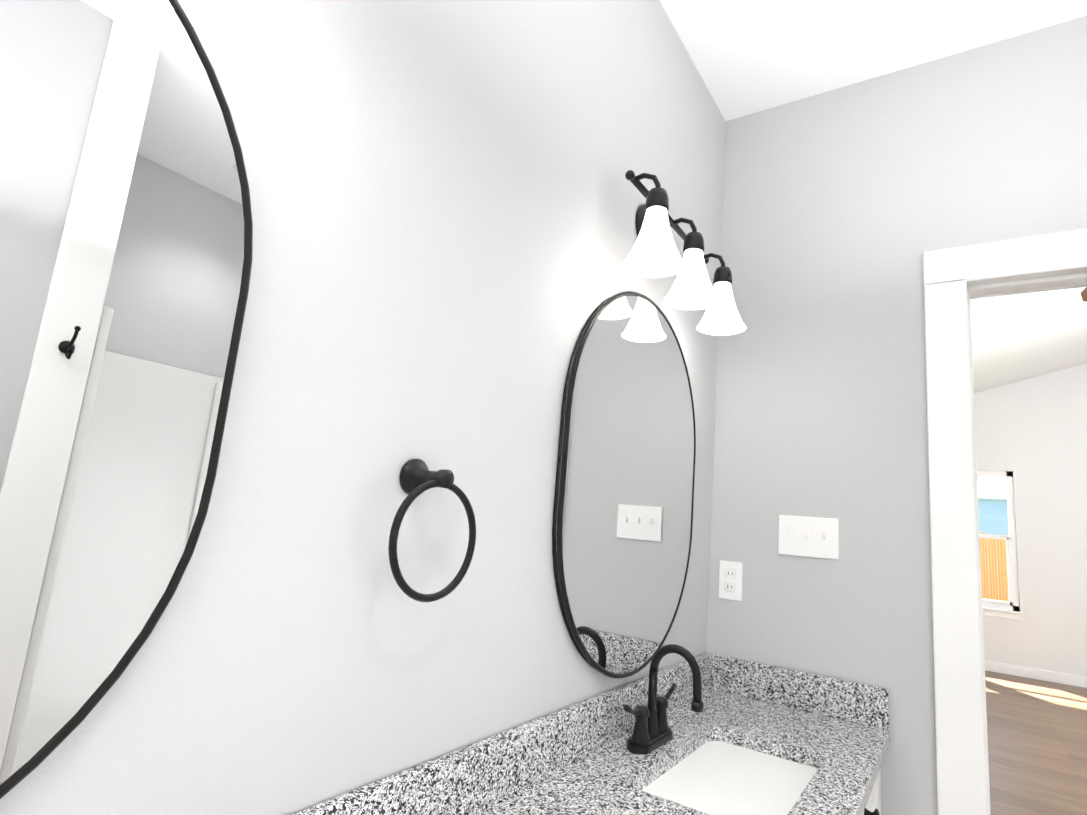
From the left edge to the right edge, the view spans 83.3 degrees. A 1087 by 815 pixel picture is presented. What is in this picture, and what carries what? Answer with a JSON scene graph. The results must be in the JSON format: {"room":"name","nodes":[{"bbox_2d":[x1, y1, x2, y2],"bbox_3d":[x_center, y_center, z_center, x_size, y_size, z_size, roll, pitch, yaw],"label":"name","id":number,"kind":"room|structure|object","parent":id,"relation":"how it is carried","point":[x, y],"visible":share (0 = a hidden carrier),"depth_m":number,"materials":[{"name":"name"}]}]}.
{"room":"bathroom","nodes":[
{"label":"bathroom","id":0,"kind":"room"},
{"bbox_2d":[0,0,725,814],"bbox_3d":[-0.434,-0.005,0.651,0.120,2.750,3.580,-2,-12,34],"label":"wall","id":1,"kind":"structure","parent":0,"point":[446,198],"depth_m":0.88,"materials":[{"name":"grey paint"}]},
{"bbox_2d":[0,0,252,798],"bbox_3d":[-0.539,-0.095,0.371,0.021,0.918,0.718,-2,-12,34],"label":"mirror","id":2,"kind":"object","parent":1,"relation":"attached to","point":[126,236],"visible":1,"depth_m":0.56,"materials":[{"name":"clear glass"}]},
{"bbox_2d":[388,459,475,601],"bbox_3d":[-0.167,0.170,0.862,0.070,0.196,0.167,-2,-12,34],"label":"towel ring","id":3,"kind":"object","parent":1,"relation":"attached to","point":[417,477],"visible":1,"depth_m":0.86,"materials":[{"name":"black metal"}]},
{"bbox_2d":[292,652,711,814],"bbox_3d":[-0.206,0.555,0.829,0.020,0.099,2.576,-2,-12,34],"label":"backsplash","id":4,"kind":"structure","parent":1,"relation":"attached to","point":[467,780],"depth_m":1.00,"materials":[{"name":"grey stone"}]},
{"bbox_2d":[552,291,695,677],"bbox_3d":[0.234,0.173,1.498,0.021,0.918,0.718,-2,-12,34],"label":"mirror","id":5,"kind":"object","parent":1,"relation":"attached to","point":[623,514],"visible":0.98,"depth_m":1.41,"materials":[{"name":"clear glass"}]},
{"bbox_2d":[623,170,745,334],"bbox_3d":[0.344,-0.396,1.532,0.199,0.278,0.582,-2,-12,34],"label":"sconce","id":6,"kind":"object","parent":1,"relation":"attached to","point":[654,253],"visible":1,"depth_m":1.47,"materials":[{"name":"white glass"}]},
{"bbox_2d":[659,0,1086,120],"bbox_3d":[0.704,-1.451,0.140,2.660,0.100,3.700,-2,-12,34],"label":"ceiling","id":7,"kind":"structure","parent":0,"point":[748,57],"depth_m":1.80,"materials":[{"name":"white paint"}]},
{"bbox_2d":[707,16,1086,814],"bbox_3d":[1.219,0.303,1.581,1.555,2.750,0.120,-2,-12,34],"label":"wall","id":8,"kind":"structure","parent":0,"point":[837,217],"depth_m":1.80,"materials":[{"name":"grey paint"}]},
{"bbox_2d":[718,560,742,600],"bbox_3d":[0.577,0.534,1.887,0.072,0.116,0.009,-2,-12,34],"label":"electrical outlet plate","id":9,"kind":"object","parent":8,"relation":"attached to","point":[730,579],"visible":1,"depth_m":1.88,"materials":[{"name":"white plastic"}]},
{"bbox_2d":[712,653,888,727],"bbox_3d":[0.706,0.794,1.726,0.470,0.099,0.020,-2,-12,34],"label":"backsplash","id":10,"kind":"structure","parent":8,"relation":"attached to","point":[863,703],"depth_m":1.70,"materials":[{"name":"grey stone"}]},
{"bbox_2d":[778,515,838,559],"bbox_3d":[0.772,0.378,1.786,0.166,0.116,0.016,-2,-12,34],"label":"switch plate","id":11,"kind":"object","parent":8,"relation":"attached to","point":[813,537],"visible":1,"depth_m":1.78,"materials":[{"name":"white plastic"}]},
{"bbox_2d":[923,228,1086,814],"bbox_3d":[1.470,0.598,1.339,1.035,2.130,0.156,-2,-12,34],"label":"door frame","id":12,"kind":"structure","parent":8,"relation":"attached to","point":[956,279],"depth_m":1.59,"materials":[{"name":"white wood"}]},
{"bbox_2d":[978,499,1008,594],"bbox_3d":[17.584,4.894,19.392,9.600,3.050,8.000,-2,-12,34],"label":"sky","id":13,"kind":"structure","parent":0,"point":[1004,526],"depth_m":17.87,"materials":[{"name":"blue"}]},
{"bbox_2d":[978,495,1006,499],"bbox_3d":[17.717,3.358,19.666,10.400,0.080,8.800,-2,-12,34],"label":"fascia","id":14,"kind":"object","parent":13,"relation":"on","point":[990,497],"depth_m":17.70,"materials":[{"name":"white"}]},
{"bbox_2d":[977,476,1006,495],"bbox_3d":[17.776,2.672,19.788,10.400,1.320,8.800,-2,-12,34],"label":"roof","id":15,"kind":"structure","parent":14,"relation":"on","point":[996,489],"depth_m":18.78,"materials":[{"name":"grey"}]},
{"bbox_2d":[970,287,1086,392],"bbox_3d":[4.150,-1.161,4.337,6.840,2.117,7.050,-2,-12,34],"label":"ceiling","id":16,"kind":"structure","parent":0,"point":[1017,337],"depth_m":5.75,"materials":[{"name":"white paint"}]},
{"bbox_2d":[1080,287,1086,301],"bbox_3d":[2.828,-0.928,2.330,1.242,1.339,1.256,-2,-12,34],"label":"ceiling fan","id":17,"kind":"object","parent":16,"relation":"hanging from","point":[1083,293],"visible":1,"depth_m":2.56,"materials":[{"name":"brown wood"}]},
{"bbox_2d":[974,363,1086,676],"bbox_3d":[5.973,0.674,6.932,6.840,4.700,0.120,-2,-12,34],"label":"wall","id":18,"kind":"structure","parent":0,"point":[1031,433],"depth_m":6.93,"materials":[{"name":"white paint"}]},
{"bbox_2d":[977,471,1023,619],"bbox_3d":[5.045,1.588,7.317,1.040,1.675,0.125,-2,-12,34],"label":"window","id":19,"kind":"structure","parent":18,"relation":"in","point":[1010,609],"depth_m":7.07,"materials":[{"name":"white"}]},
{"bbox_2d":[985,660,1086,687],"bbox_3d":[5.754,2.912,6.466,6.570,0.110,0.017,-2,-12,34],"label":"baseboard","id":20,"kind":"structure","parent":18,"relation":"attached to","point":[1044,675],"depth_m":6.68,"materials":[{"name":"white wood"}]},
{"bbox_2d":[985,671,1086,814],"bbox_3d":[2.823,2.007,2.214,6.840,0.100,10.740,-2,-12,34],"label":"floor","id":21,"kind":"structure","parent":0,"point":[1037,742],"depth_m":4.30,"materials":[{"name":"brown wood"}]},
{"bbox_2d":[860,740,889,814],"bbox_3d":[-0.047,1.018,0.611,0.500,0.794,2.574,-2,-12,34],"label":"bathroom vanity","id":22,"kind":"object","parent":21,"relation":"on","point":[873,807],"depth_m":1.45,"materials":[{"name":"wood"},{"name":"ceramic"},{"name":"black bronze"}]},
{"bbox_2d":[476,688,889,814],"bbox_3d":[-0.016,0.612,0.685,0.492,0.032,2.576,-2,-12,34],"label":"countertop","id":23,"kind":"structure","parent":22,"relation":"on","point":[600,782],"depth_m":1.24,"materials":[{"name":"grey stone"}]},
{"bbox_2d":[620,644,707,755],"bbox_3d":[0.279,0.628,1.334,0.139,0.214,0.265,-2,-12,34],"label":"faucet","id":24,"kind":"object","parent":23,"relation":"on","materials":[{"name":"black metal"}]},
{"bbox_2d":[632,732,823,814],"bbox_3d":[0.380,0.824,1.218,0.320,0.153,0.540,-2,-12,34],"label":"sink","id":25,"kind":"object","parent":23,"relation":"in","point":[719,774],"depth_m":1.27,"materials":[{"name":"white ceramic"}]},
{"label":"outside","id":26,"kind":"structure","parent":0,"visible":0},
{"bbox_3d":[22.472,7.976,25.019,70.000,0.200,50.280,-2,-12,34],"label":"ground","id":27,"kind":"structure","parent":26,"visible":0},
{"bbox_2d":[979,532,1008,601],"bbox_3d":[6.587,3.330,12.516,22.000,1.850,0.060,-2,-12,34],"label":"fence","id":28,"kind":"object","parent":27,"relation":"on","point":[1003,566],"depth_m":11.34,"materials":[{"name":"brown wood"}]}
]}

